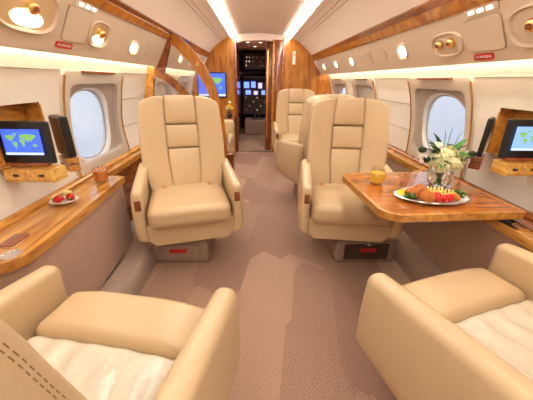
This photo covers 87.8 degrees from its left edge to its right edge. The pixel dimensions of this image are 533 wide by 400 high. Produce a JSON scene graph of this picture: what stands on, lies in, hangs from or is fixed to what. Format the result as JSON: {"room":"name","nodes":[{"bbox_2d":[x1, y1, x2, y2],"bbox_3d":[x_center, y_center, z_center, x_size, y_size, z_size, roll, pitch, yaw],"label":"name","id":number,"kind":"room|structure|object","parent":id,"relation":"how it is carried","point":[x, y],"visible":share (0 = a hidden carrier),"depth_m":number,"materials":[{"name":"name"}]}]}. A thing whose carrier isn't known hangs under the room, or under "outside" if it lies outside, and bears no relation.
{"room":"aircraft cabin","nodes":[
{"label":"aircraft cabin","id":0,"kind":"room"},
{"bbox_2d":[0,46,194,232],"bbox_3d":[-1.166,-0.218,1.828,0.123,1.450,6.800,0,23,-2],"label":"wall","id":1,"kind":"structure","parent":0,"point":[17,85],"depth_m":1.44,"materials":[{"name":"plastic"}]},
{"bbox_2d":[0,102,44,169],"bbox_3d":[-1.206,-0.314,1.294,0.098,0.266,0.376,0,23,-2],"label":"trim","id":2,"kind":"structure","parent":1,"relation":"attached to","point":[32,111],"depth_m":1.40,"materials":[{"name":"brown wood"}]},
{"bbox_2d":[0,65,59,69],"bbox_3d":[-1.104,-0.567,1.177,0.006,0.007,0.690,0,23,-2],"label":"trim","id":3,"kind":"structure","parent":1,"relation":"attached to","point":[0,65],"depth_m":1.29,"materials":[{"name":"beige plastic"}]},
{"bbox_2d":[0,0,59,34],"bbox_3d":[-0.915,-0.738,1.066,0.101,0.168,0.330,0,23,-3],"label":"reading light","id":4,"kind":"object","parent":1,"relation":"attached to","point":[35,17],"visible":1,"depth_m":1.07,"materials":[{"name":"beige plastic"}]},
{"bbox_2d":[2,165,67,181],"bbox_3d":[-1.064,-0.122,1.278,0.222,0.059,0.091,0,23,-2],"label":"shelf","id":5,"kind":"object","parent":1,"relation":"attached to","point":[52,173],"visible":0.98,"depth_m":1.25,"materials":[{"name":"brown wood"}]},
{"bbox_2d":[0,121,57,165],"bbox_3d":[-1.072,-0.250,1.233,0.225,0.195,0.045,0,23,-2],"label":"monitor","id":6,"kind":"object","parent":5,"relation":"on","point":[22,143],"visible":1,"depth_m":1.22,"materials":[{"name":"black plastic"}]},
{"bbox_2d":[55,41,72,49],"bbox_3d":[-0.982,-0.749,1.343,0.019,0.029,0.125,0,23,-2],"label":"placard","id":7,"kind":"object","parent":1,"relation":"attached to","point":[58,44],"visible":1,"depth_m":1.34,"materials":[{"name":"red plastic"}]},
{"bbox_2d":[0,176,132,297],"bbox_3d":[-1.036,0.260,1.508,0.263,0.491,0.995,0,23,-2],"label":"console","id":8,"kind":"object","parent":1,"relation":"attached to","point":[86,237],"visible":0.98,"depth_m":1.40,"materials":[{"name":"fabric"}]},
{"bbox_2d":[0,249,22,260],"bbox_3d":[-0.942,0.203,1.021,0.068,0.006,0.068,0,23,-2],"label":"cup holder","id":9,"kind":"object","parent":8,"relation":"on","point":[12,254],"visible":1,"depth_m":1.02,"materials":[{"name":"silver metal"}]},
{"bbox_2d":[1,251,19,258],"bbox_3d":[-0.942,0.203,1.021,0.056,0.002,0.056,0,23,-2],"label":"cup","id":10,"kind":"object","parent":9,"relation":"on","point":[9,254],"depth_m":1.02,"materials":[{"name":"metal"}]},
{"bbox_2d":[0,233,33,248],"bbox_3d":[-1.015,0.162,1.115,0.075,0.007,0.115,0,23,-2],"label":"ashtray","id":11,"kind":"object","parent":8,"relation":"on","point":[16,239],"visible":1,"depth_m":1.11,"materials":[{"name":"brown wood"}]},
{"bbox_2d":[49,196,78,204],"bbox_3d":[-1.057,0.006,1.449,0.130,0.022,0.105,-8,25,-20],"label":"dish","id":12,"kind":"object","parent":8,"relation":"on","point":[65,201],"visible":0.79,"depth_m":1.43,"materials":[{"name":"white ceramic"}]},
{"bbox_2d":[52,195,63,202],"bbox_3d":[-1.076,-0.004,1.430,0.044,0.040,0.041,5,24,9],"label":"strawberry","id":13,"kind":"object","parent":12,"relation":"on","point":[57,199],"visible":1,"depth_m":1.42,"materials":[{"name":"red food"}]},
{"bbox_2d":[92,167,107,181],"bbox_3d":[-1.047,-0.161,1.748,0.088,0.093,0.088,0,23,-2],"label":"drink glass","id":14,"kind":"object","parent":8,"relation":"on","point":[100,174],"visible":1,"depth_m":1.72,"materials":[{"name":"orange"}]},
{"bbox_2d":[58,154,80,171],"bbox_3d":[-1.071,-0.204,1.507,0.130,0.072,0.055,18,29,34],"label":"cradle","id":15,"kind":"object","parent":1,"relation":"attached to","point":[72,164],"visible":0.86,"depth_m":1.47,"materials":[{"name":"brown wood"}]},
{"bbox_2d":[48,114,76,156],"bbox_3d":[-1.069,-0.336,1.450,0.140,0.205,0.046,18,29,34],"label":"monitor","id":16,"kind":"object","parent":15,"relation":"on","point":[59,124],"visible":1,"depth_m":1.42,"materials":[{"name":"black plastic"}]},
{"bbox_2d":[0,144,139,230],"bbox_3d":[-1.167,-0.142,1.779,0.030,0.026,2.350,0,23,-2],"label":"trim","id":17,"kind":"structure","parent":1,"relation":"attached to","point":[6,222],"depth_m":1.46,"materials":[{"name":"brown wood"}]},
{"bbox_2d":[61,4,92,43],"bbox_3d":[-0.932,-0.858,1.363,0.085,0.147,0.200,0,23,-2],"label":"access panel","id":18,"kind":"object","parent":1,"relation":"attached to","point":[77,21],"visible":1,"depth_m":1.35,"materials":[{"name":"beige plastic"}]},
{"bbox_2d":[74,0,98,14],"bbox_3d":[-0.883,-0.953,1.367,0.022,0.034,0.200,0,23,-2],"label":"lit sign","id":19,"kind":"object","parent":1,"relation":"attached to","point":[81,4],"visible":1,"depth_m":1.35,"materials":[{"name":"beige plastic"}]},
{"bbox_2d":[59,70,130,177],"bbox_3d":[-1.190,-0.564,1.961,0.176,0.630,0.740,0,23,-2],"label":"window","id":20,"kind":"structure","parent":1,"relation":"in","point":[107,87],"depth_m":2.03,"materials":[{"name":"beige plastic"}]},
{"bbox_2d":[87,20,110,47],"bbox_3d":[-0.942,-0.931,1.560,0.082,0.133,0.210,0,23,-3],"label":"unit","id":21,"kind":"object","parent":1,"relation":"attached to","point":[99,32],"visible":1,"depth_m":1.54,"materials":[{"name":"beige plastic"}]},
{"bbox_2d":[90,23,107,45],"bbox_3d":[-0.942,-0.931,1.560,0.003,0.133,0.200,27,20,-13],"label":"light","id":22,"kind":"object","parent":21,"relation":"on","point":[96,29],"depth_m":1.54,"materials":[{"name":"gold metal"}]},
{"bbox_2d":[0,0,206,71],"bbox_3d":[-1.018,-0.917,1.530,0.270,0.235,6.800,0,23,-2],"label":"panel","id":23,"kind":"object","parent":1,"relation":"attached to","point":[123,32],"depth_m":1.69,"materials":[{"name":"beige plastic"}]},
{"bbox_2d":[100,240,155,294],"bbox_3d":[-0.885,0.361,2.089,0.140,0.150,6.800,0,23,-2],"label":"trim","id":24,"kind":"structure","parent":1,"relation":"attached to","point":[132,273],"depth_m":1.76,"materials":[{"name":"carpet"}]},
{"bbox_2d":[107,149,151,221],"bbox_3d":[-1.161,-0.166,2.489,0.085,0.490,1.130,0,23,-2],"label":"window ledge","id":25,"kind":"object","parent":1,"relation":"attached to","point":[127,167],"visible":0.18,"depth_m":2.27,"materials":[{"name":"brown wood"}]},
{"bbox_2d":[128,40,139,54],"bbox_3d":[-0.968,-1.109,2.016,0.061,0.093,0.160,0,23,-2],"label":"ceiling light","id":26,"kind":"object","parent":1,"relation":"attached to","point":[133,47],"visible":1,"depth_m":2.00,"materials":[{"name":"beige"}]},
{"bbox_2d":[154,75,173,96],"bbox_3d":[-1.237,-1.157,3.327,0.176,0.630,0.740,0,23,-2],"label":"window","id":27,"kind":"structure","parent":1,"relation":"in","point":[163,89],"depth_m":3.31,"materials":[{"name":"beige plastic"}]},
{"bbox_2d":[174,76,189,94],"bbox_3d":[-1.265,-1.514,4.153,0.176,0.630,0.740,0,23,-2],"label":"window","id":28,"kind":"structure","parent":1,"relation":"in","point":[184,80],"depth_m":4.16,"materials":[{"name":"beige"}]},
{"bbox_2d":[99,129,410,399],"bbox_3d":[-0.039,-0.137,3.538,2.750,0.060,9.800,0,23,-2],"label":"floor","id":29,"kind":"structure","parent":0,"point":[299,307],"depth_m":1.78,"materials":[{"name":"carpet"}]},
{"bbox_2d":[0,265,239,399],"bbox_3d":[-0.526,0.447,0.662,0.775,1.136,0.786,5,24,8],"label":"chair","id":30,"kind":"object","parent":29,"relation":"on","point":[88,345],"visible":1,"depth_m":0.84,"materials":[{"name":"leather"}]},
{"bbox_2d":[36,291,203,359],"bbox_3d":[-0.481,0.443,0.973,0.575,0.143,0.205,5,24,8],"label":"seat cushion","id":31,"kind":"object","parent":30,"relation":"on","point":[134,324],"depth_m":0.91,"materials":[{"name":"leather"}]},
{"bbox_2d":[145,33,227,186],"bbox_3d":[-0.823,-0.798,2.900,0.825,1.635,0.055,0,23,-2],"label":"wall","id":32,"kind":"structure","parent":29,"relation":"on","point":[158,72],"depth_m":2.70,"materials":[{"name":"brown wood"}]},
{"bbox_2d":[82,0,209,56],"bbox_3d":[-0.863,-1.040,1.483,0.042,0.044,6.800,0,23,-2],"label":"trim","id":33,"kind":"structure","parent":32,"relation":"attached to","point":[103,5],"depth_m":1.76,"materials":[{"name":"brown wood"}]},
{"bbox_2d":[130,95,242,261],"bbox_3d":[-0.578,-0.144,2.019,0.696,1.142,0.714,-6,24,-16],"label":"chair","id":34,"kind":"object","parent":29,"relation":"on","point":[184,164],"visible":0.99,"depth_m":1.98,"materials":[{"name":"leather"}]},
{"bbox_2d":[166,124,198,147],"bbox_3d":[-0.637,-0.484,2.102,0.228,0.165,0.116,-6,11,-16],"label":"cushion","id":35,"kind":"object","parent":34,"relation":"on","point":[177,135],"depth_m":2.05,"materials":[{"name":"leather"}]},
{"bbox_2d":[168,147,200,184],"bbox_3d":[-0.625,-0.246,2.146,0.228,0.310,0.123,-6,11,-16],"label":"cushion","id":36,"kind":"object","parent":34,"relation":"on","point":[184,163],"depth_m":2.09,"materials":[{"name":"leather"}]},
{"bbox_2d":[147,183,230,229],"bbox_3d":[-0.556,0.008,1.998,0.530,0.155,0.548,-6,24,-16],"label":"seat cushion","id":37,"kind":"object","parent":34,"relation":"on","point":[170,206],"depth_m":1.82,"materials":[{"name":"leather"}]},
{"bbox_2d":[224,120,234,150],"bbox_3d":[-0.846,-0.929,4.115,0.665,0.870,1.130,0,23,-2],"label":"divan","id":38,"kind":"object","parent":29,"relation":"on","point":[229,124],"visible":0.14,"depth_m":4.47,"materials":[{"name":"leather"}]},
{"bbox_2d":[224,116,235,150],"bbox_3d":[-0.786,-1.135,4.919,0.470,0.650,0.397,0,23,-2],"label":"base cabinet","id":39,"kind":"object","parent":29,"relation":"on","point":[225,117],"visible":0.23,"depth_m":4.83,"materials":[{"name":"brown wood"}]},
{"bbox_2d":[226,101,232,117],"bbox_3d":[-0.618,-1.511,4.623,0.142,0.279,0.100,0,23,-2],"label":"bud vase","id":40,"kind":"object","parent":39,"relation":"on","point":[229,113],"visible":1,"depth_m":4.61,"materials":[{"name":"black plastic"}]},
{"bbox_2d":[228,151,235,171],"bbox_3d":[-0.453,-0.313,3.229,0.200,0.495,0.160,0,23,-2],"label":"ledge","id":41,"kind":"object","parent":29,"relation":"on","point":[231,154],"visible":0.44,"depth_m":3.11,"materials":[{"name":"brown wood"}]},
{"bbox_2d":[242,53,265,128],"bbox_3d":[-0.214,-2.863,7.388,0.880,1.880,0.040,0,23,-2],"label":"trim","id":42,"kind":"structure","parent":29,"relation":"on","point":[244,71],"depth_m":7.18,"materials":[{"name":"black plastic"}]},
{"bbox_2d":[245,115,264,134],"bbox_3d":[-0.232,-1.920,6.989,0.620,0.464,0.550,0,23,-2],"label":"pedestal","id":43,"kind":"object","parent":29,"relation":"on","point":[255,125],"visible":0.79,"depth_m":6.76,"materials":[{"name":"carpet"}]},
{"bbox_2d":[272,89,314,154],"bbox_3d":[0.438,-1.030,4.109,0.696,1.142,0.714,0,23,-2],"label":"chair","id":44,"kind":"object","parent":29,"relation":"on","point":[290,105],"visible":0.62,"depth_m":4.11,"materials":[{"name":"leather"}]},
{"bbox_2d":[279,133,298,142],"bbox_3d":[0.438,-0.877,4.085,0.530,0.155,0.548,0,23,-2],"label":"seat cushion","id":45,"kind":"object","parent":44,"relation":"on","point":[292,137],"depth_m":3.96,"materials":[{"name":"leather"}]},
{"bbox_2d":[288,115,301,132],"bbox_3d":[0.433,-1.135,4.242,0.228,0.310,0.123,0,10,-2],"label":"cushion","id":46,"kind":"object","parent":44,"relation":"on","point":[294,121],"depth_m":4.18,"materials":[{"name":"leather"}]},
{"bbox_2d":[288,103,302,114],"bbox_3d":[0.435,-1.374,4.201,0.228,0.165,0.116,0,10,-2],"label":"cushion","id":47,"kind":"object","parent":44,"relation":"on","point":[293,108],"depth_m":4.15,"materials":[{"name":"leather"}]},
{"bbox_2d":[276,94,354,198],"bbox_3d":[0.552,-0.552,3.007,0.696,1.142,0.714,-8,25,-20],"label":"chair","id":48,"kind":"object","parent":29,"relation":"on","point":[290,155],"visible":0.28,"depth_m":2.77,"materials":[{"name":"leather"}]},
{"bbox_2d":[298,97,403,260],"bbox_3d":[0.619,-0.144,2.069,0.743,1.142,0.714,3,23,4],"label":"chair","id":49,"kind":"object","parent":29,"relation":"on","point":[346,135],"visible":0.81,"depth_m":2.04,"materials":[{"name":"leather"}]},
{"bbox_2d":[330,148,360,183],"bbox_3d":[0.611,-0.250,2.204,0.228,0.310,0.123,3,10,4],"label":"cushion","id":50,"kind":"object","parent":49,"relation":"on","point":[342,160],"depth_m":2.14,"materials":[{"name":"leather"}]},
{"bbox_2d":[331,126,362,148],"bbox_3d":[0.620,-0.488,2.163,0.228,0.165,0.116,3,10,4],"label":"cushion","id":51,"kind":"object","parent":49,"relation":"on","point":[342,137],"depth_m":2.11,"materials":[{"name":"leather"}]},
{"bbox_2d":[310,183,390,226],"bbox_3d":[0.586,0.007,2.047,0.530,0.155,0.548,3,23,4],"label":"seat cushion","id":52,"kind":"object","parent":49,"relation":"on","point":[331,204],"depth_m":1.83,"materials":[{"name":"leather"}]},
{"bbox_2d":[356,243,532,399],"bbox_3d":[0.838,0.405,0.814,0.775,1.136,0.786,-7,25,-18],"label":"chair","id":53,"kind":"object","parent":29,"relation":"on","point":[464,334],"visible":1,"depth_m":0.90,"materials":[{"name":"leather"}]},
{"bbox_2d":[402,268,524,322],"bbox_3d":[0.743,0.404,1.113,0.575,0.143,0.205,-7,25,-18],"label":"seat cushion","id":54,"kind":"object","parent":53,"relation":"on","point":[461,296],"depth_m":1.07,"materials":[{"name":"leather"}]},
{"bbox_2d":[192,33,331,150],"bbox_3d":[-0.054,-1.822,4.906,2.510,1.945,0.050,0,23,-2],"label":"wall","id":55,"kind":"structure","parent":0,"point":[304,74],"depth_m":4.70,"materials":[{"name":"brown wood"}]},
{"bbox_2d":[196,72,226,97],"bbox_3d":[-0.934,-1.974,4.749,0.500,0.400,0.060,0,23,-2],"label":"monitor","id":56,"kind":"object","parent":55,"relation":"attached to","point":[219,78],"visible":0.76,"depth_m":4.73,"materials":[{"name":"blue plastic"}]},
{"bbox_2d":[234,39,238,151],"bbox_3d":[-0.529,-1.784,4.906,0.040,1.860,0.110,0,23,-2],"label":"trim","id":57,"kind":"structure","parent":55,"relation":"attached to","point":[235,43],"depth_m":4.84,"materials":[{"name":"brown wood"}]},
{"bbox_2d":[237,46,242,141],"bbox_3d":[-0.607,-2.326,6.157,0.030,1.860,2.620,0,23,-2],"label":"trim","id":58,"kind":"structure","parent":55,"relation":"attached to","point":[239,54],"depth_m":6.37,"materials":[{"name":"red wood"}]},
{"bbox_2d":[237,40,272,53],"bbox_3d":[-0.157,-3.187,5.783,0.880,0.030,2.650,0,23,-2],"label":"ceiling","id":59,"kind":"structure","parent":55,"relation":"attached to","point":[244,47],"depth_m":5.65,"materials":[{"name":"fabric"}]},
{"bbox_2d":[243,53,265,69],"bbox_3d":[-0.189,-3.193,6.401,0.700,0.310,0.510,0,23,-2],"label":"switch panel","id":60,"kind":"object","parent":59,"relation":"attached to","point":[257,61],"visible":0.74,"depth_m":6.17,"materials":[{"name":"grey"}]},
{"bbox_2d":[265,42,272,149],"bbox_3d":[0.042,-1.823,5.031,0.120,1.840,0.036,0,23,-2],"label":"sliding door","id":61,"kind":"structure","parent":55,"relation":"in","point":[269,45],"depth_m":4.98,"materials":[{"name":"red wood"}]},
{"bbox_2d":[270,40,274,151],"bbox_3d":[0.107,-1.790,4.947,0.035,1.860,0.110,0,23,-2],"label":"trim","id":62,"kind":"structure","parent":55,"relation":"attached to","point":[273,48],"depth_m":4.84,"materials":[{"name":"brown wood"}]},
{"bbox_2d":[272,40,282,151],"bbox_3d":[0.198,-1.775,4.916,0.145,1.860,0.025,0,23,-2],"label":"trim","id":63,"kind":"structure","parent":55,"relation":"attached to","point":[278,43],"depth_m":4.72,"materials":[{"name":"red wood"}]},
{"bbox_2d":[281,38,284,89],"bbox_3d":[0.271,-1.787,4.921,0.030,1.880,0.090,0,23,-2],"label":"trim","id":64,"kind":"structure","parent":55,"relation":"attached to","point":[283,38],"depth_m":4.65,"materials":[{"name":"brown wood"}]},
{"bbox_2d":[311,0,499,60],"bbox_3d":[0.901,-1.021,1.551,0.052,0.052,6.800,0,23,-2],"label":"trim","id":65,"kind":"structure","parent":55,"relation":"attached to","point":[455,7],"depth_m":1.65,"materials":[{"name":"brown wood"}]},
{"bbox_2d":[121,0,428,54],"bbox_3d":[0.015,-1.229,1.431,1.729,0.330,6.800,0,23,-2],"label":"ceiling","id":66,"kind":"structure","parent":0,"point":[277,17],"depth_m":2.75,"materials":[{"name":"plastic"}]},
{"bbox_2d":[207,0,235,37],"bbox_3d":[-0.432,-1.300,1.385,0.101,0.038,6.760,0,23,-2],"label":"recessed light","id":67,"kind":"object","parent":66,"relation":"in","point":[216,5],"visible":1,"depth_m":2.99,"materials":[{"name":"white"}]},
{"bbox_2d":[285,0,322,38],"bbox_3d":[0.459,-1.298,1.416,0.101,0.038,6.760,0,23,-2],"label":"recessed light","id":68,"kind":"object","parent":66,"relation":"in","point":[311,6],"visible":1,"depth_m":2.94,"materials":[{"name":"white plastic"}]},
{"bbox_2d":[328,59,532,212],"bbox_3d":[1.234,-0.212,1.913,0.180,1.450,6.800,0,23,-2],"label":"wall","id":69,"kind":"structure","parent":0,"point":[492,94],"depth_m":1.61,"materials":[{"name":"plastic"}]},
{"bbox_2d":[332,79,347,94],"bbox_3d":[1.175,-1.569,4.376,0.220,0.630,0.740,0,23,-2],"label":"window","id":70,"kind":"structure","parent":69,"relation":"in","point":[338,84],"depth_m":4.38,"materials":[{"name":"beige"}]},
{"bbox_2d":[351,78,377,99],"bbox_3d":[1.208,-1.151,3.413,0.220,0.630,0.740,0,23,-2],"label":"window","id":71,"kind":"structure","parent":69,"relation":"in","point":[361,87],"depth_m":3.34,"materials":[{"name":"beige"}]},
{"bbox_2d":[363,90,373,99],"bbox_3d":[1.240,-1.250,3.372,0.045,0.155,0.380,0,23,-2],"label":"shade","id":72,"kind":"object","parent":71,"relation":"attached to","point":[367,94],"depth_m":3.35,"materials":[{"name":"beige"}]},
{"bbox_2d":[364,52,373,63],"bbox_3d":[0.951,-1.318,2.569,0.061,0.098,0.140,0,23,-2],"label":"access panel","id":73,"kind":"object","parent":69,"relation":"attached to","point":[368,56],"visible":1,"depth_m":2.56,"materials":[{"name":"beige plastic"}]},
{"bbox_2d":[396,43,408,59],"bbox_3d":[0.969,-1.058,1.974,0.070,0.105,0.140,0,23,-2],"label":"ceiling light","id":74,"kind":"object","parent":69,"relation":"attached to","point":[402,51],"visible":1,"depth_m":1.96,"materials":[{"name":"beige"}]},
{"bbox_2d":[386,147,428,171],"bbox_3d":[1.181,-0.633,3.664,0.116,0.490,3.150,0,23,-2],"label":"window ledge","id":75,"kind":"object","parent":69,"relation":"attached to","point":[396,161],"visible":0.04,"depth_m":2.45,"materials":[{"name":"brown wood"}]},
{"bbox_2d":[394,230,443,281],"bbox_3d":[1.054,0.365,2.157,0.140,0.150,6.800,0,23,-2],"label":"trim","id":76,"kind":"structure","parent":69,"relation":"attached to","point":[415,263],"depth_m":1.93,"materials":[{"name":"carpet"}]},
{"bbox_2d":[315,0,532,74],"bbox_3d":[1.056,-0.901,1.608,0.270,0.220,6.800,0,23,-2],"label":"panel","id":77,"kind":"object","parent":69,"relation":"attached to","point":[418,41],"depth_m":1.75,"materials":[{"name":"beige plastic"}]},
{"bbox_2d":[405,77,475,179],"bbox_3d":[1.255,-0.563,2.056,0.220,0.630,0.740,0,23,-2],"label":"window","id":78,"kind":"structure","parent":69,"relation":"in","point":[423,92],"depth_m":2.04,"materials":[{"name":"beige plastic"}]},
{"bbox_2d":[431,31,463,56],"bbox_3d":[0.990,-0.852,1.519,0.078,0.118,0.260,0,23,-2],"label":"air vent panel","id":79,"kind":"object","parent":69,"relation":"attached to","point":[451,43],"visible":1,"depth_m":1.50,"materials":[{"name":"beige"}]},
{"bbox_2d":[388,143,532,220],"bbox_3d":[1.287,-0.137,1.866,0.030,0.026,2.350,0,23,-2],"label":"trim","id":80,"kind":"structure","parent":69,"relation":"attached to","point":[529,215],"depth_m":1.75,"materials":[{"name":"brown wood"}]},
{"bbox_2d":[402,170,532,272],"bbox_3d":[1.209,0.236,1.654,0.194,0.492,1.210,0,23,-2],"label":"console","id":81,"kind":"object","parent":69,"relation":"attached to","point":[452,245],"visible":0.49,"depth_m":1.58,"materials":[{"name":"fabric"}]},
{"bbox_2d":[342,172,525,221],"bbox_3d":[0.846,-0.030,1.542,0.690,0.058,0.647,-1,24,-5],"label":"table","id":82,"kind":"object","parent":81,"relation":"attached to","point":[381,199],"visible":0.89,"depth_m":1.36,"materials":[{"name":"brown wood"}]},
{"bbox_2d":[369,170,384,183],"bbox_3d":[0.639,-0.141,1.597,0.094,0.095,0.094,0,23,-2],"label":"juice glass","id":83,"kind":"object","parent":82,"relation":"on","point":[377,177],"visible":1,"depth_m":1.57,"materials":[{"name":"orange"}]},
{"bbox_2d":[393,187,470,204],"bbox_3d":[0.836,-0.018,1.411,0.372,0.023,0.231,1,23,1],"label":"platter","id":84,"kind":"object","parent":82,"relation":"on","point":[466,198],"visible":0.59,"depth_m":1.36,"materials":[{"name":"white ceramic"}]},
{"bbox_2d":[404,192,415,198],"bbox_3d":[0.712,-0.021,1.373,0.057,0.041,0.061,14,27,28],"label":"lettuce","id":85,"kind":"object","parent":84,"relation":"on","point":[411,195],"visible":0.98,"depth_m":1.37,"materials":[{"name":"green plant"}]},
{"bbox_2d":[404,187,420,198],"bbox_3d":[0.741,-0.040,1.403,0.078,0.051,0.069,0,23,-2],"label":"bread roll","id":86,"kind":"object","parent":84,"relation":"on","point":[413,190],"visible":0.73,"depth_m":1.38,"materials":[{"name":"orange food"}]},
{"bbox_2d":[414,184,427,191],"bbox_3d":[0.805,-0.058,1.449,0.078,0.050,0.069,0,23,-2],"label":"bread roll","id":87,"kind":"object","parent":84,"relation":"on","point":[421,187],"visible":0.4,"depth_m":1.43,"materials":[{"name":"orange food"}]},
{"bbox_2d":[418,190,435,201],"bbox_3d":[0.793,-0.023,1.366,0.079,0.050,0.072,0,23,-2],"label":"bread roll","id":88,"kind":"object","parent":84,"relation":"on","point":[426,195],"visible":1,"depth_m":1.34,"materials":[{"name":"orange food"}]},
{"bbox_2d":[427,166,454,186],"bbox_3d":[0.990,-0.151,1.577,0.132,0.140,0.132,0,23,-2],"label":"flower vase","id":89,"kind":"object","parent":82,"relation":"on","point":[434,178],"visible":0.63,"depth_m":1.54,"materials":[{"name":"clear glass"}]},
{"bbox_2d":[415,128,476,173],"bbox_3d":[0.985,-0.250,1.557,0.333,0.316,0.258,0,23,-2],"label":"bouquet","id":90,"kind":"object","parent":89,"relation":"in","point":[450,157],"visible":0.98,"depth_m":1.49,"materials":[{"name":"beige plant"}]},
{"bbox_2d":[512,223,529,230],"bbox_3d":[1.180,0.126,1.284,0.068,0.006,0.068,0,23,-2],"label":"cup holder","id":91,"kind":"object","parent":81,"relation":"on","point":[518,226],"visible":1,"depth_m":1.28,"materials":[{"name":"wood"}]},
{"bbox_2d":[514,224,527,229],"bbox_3d":[1.180,0.127,1.284,0.056,0.002,0.056,0,23,-2],"label":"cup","id":92,"kind":"object","parent":91,"relation":"on","point":[517,226],"depth_m":1.28,"materials":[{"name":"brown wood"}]},
{"bbox_2d":[468,154,485,169],"bbox_3d":[1.226,-0.227,1.615,0.055,0.072,0.130,21,30,38],"label":"cradle","id":93,"kind":"object","parent":69,"relation":"attached to","point":[475,163],"visible":0.86,"depth_m":1.57,"materials":[{"name":"red wood"}]},
{"bbox_2d":[476,117,494,155],"bbox_3d":[1.232,-0.357,1.556,0.022,0.205,0.140,21,30,38],"label":"monitor","id":94,"kind":"object","parent":93,"relation":"on","point":[490,121],"visible":0.93,"depth_m":1.51,"materials":[{"name":"black plastic"}]},
{"bbox_2d":[423,170,532,231],"bbox_3d":[1.197,-0.009,1.591,0.025,0.010,1.050,0,23,-2],"label":"trim","id":95,"kind":"structure","parent":69,"relation":"attached to","point":[521,223],"depth_m":1.30,"materials":[{"name":"brown wood"}]},
{"bbox_2d":[464,1,499,17],"bbox_3d":[0.941,-0.836,1.218,0.023,0.034,0.200,0,23,-2],"label":"lit sign","id":96,"kind":"object","parent":69,"relation":"attached to","point":[492,6],"visible":1,"depth_m":1.21,"materials":[{"name":"beige plastic"}]},
{"bbox_2d":[474,53,494,60],"bbox_3d":[1.043,-0.688,1.329,0.020,0.028,0.125,0,23,-2],"label":"placard","id":97,"kind":"object","parent":69,"relation":"attached to","point":[485,56],"visible":1,"depth_m":1.32,"materials":[{"name":"red plastic"}]},
{"bbox_2d":[463,12,506,52],"bbox_3d":[0.993,-0.757,1.265,0.084,0.136,0.230,0,23,-2],"label":"access panel","id":98,"kind":"object","parent":69,"relation":"attached to","point":[484,33],"visible":1,"depth_m":1.25,"materials":[{"name":"beige plastic"}]},
{"bbox_2d":[474,75,532,77],"bbox_3d":[1.201,-0.580,1.300,0.006,0.007,0.620,0,23,-2],"label":"trim","id":99,"kind":"structure","parent":69,"relation":"attached to","point":[531,75],"depth_m":1.44,"materials":[{"name":"beige plastic"}]},
{"bbox_2d":[486,108,532,154],"bbox_3d":[1.313,-0.316,1.369,0.098,0.251,0.376,0,23,-2],"label":"trim","id":100,"kind":"structure","parent":69,"relation":"attached to","point":[493,147],"depth_m":1.52,"materials":[{"name":"brown wood"}]},
{"bbox_2d":[490,159,532,175],"bbox_3d":[1.211,-0.156,1.342,0.175,0.059,0.091,0,23,-2],"label":"shelf","id":101,"kind":"object","parent":69,"relation":"attached to","point":[499,166],"visible":0.94,"depth_m":1.31,"materials":[{"name":"brown wood"}]},
{"bbox_2d":[497,119,532,160],"bbox_3d":[1.224,-0.279,1.299,0.225,0.190,0.044,0,23,-2],"label":"monitor","id":102,"kind":"object","parent":101,"relation":"on","point":[517,140],"visible":1,"depth_m":1.29,"materials":[{"name":"black plastic"}]},
{"bbox_2d":[507,3,532,47],"bbox_3d":[1.002,-0.649,1.029,0.092,0.144,0.240,0,23,-2],"label":"air vent panel","id":103,"kind":"object","parent":69,"relation":"attached to","point":[520,22],"visible":1,"depth_m":1.08,"materials":[{"name":"beige plastic"}]},
{"bbox_2d":[512,7,532,43],"bbox_3d":[1.002,-0.649,1.029,0.003,0.147,0.228,-28,21,10],"label":"light","id":104,"kind":"object","parent":103,"relation":"on","point":[519,20],"depth_m":1.08,"materials":[{"name":"beige plastic"}]},
{"bbox_2d":[518,217,532,226],"bbox_3d":[1.247,-0.029,1.649,0.108,0.002,0.970,0,23,-2],"label":"trim","id":105,"kind":"structure","parent":69,"relation":"attached to","point":[525,220],"depth_m":1.34,"materials":[{"name":"brown wood"}]},
{"bbox_2d":[434,34,460,54],"bbox_3d":[0.990,-0.851,1.519,0.003,0.120,0.247,-28,21,10],"label":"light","id":106,"kind":"object","parent":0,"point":[445,51],"depth_m":1.51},
{"bbox_3d":[0.262,-2.325,6.187,0.030,1.860,2.620,0,23,-2],"label":"trim","id":107,"kind":"structure","parent":0,"visible":0},
{"bbox_2d":[242,74,265,114],"bbox_3d":[-0.206,-2.719,7.156,0.840,0.960,0.400,0,23,-2],"label":"panel","id":108,"kind":"object","parent":107,"relation":"attached to","point":[254,85],"visible":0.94,"depth_m":7.00,"materials":[{"name":"grey plastic"}]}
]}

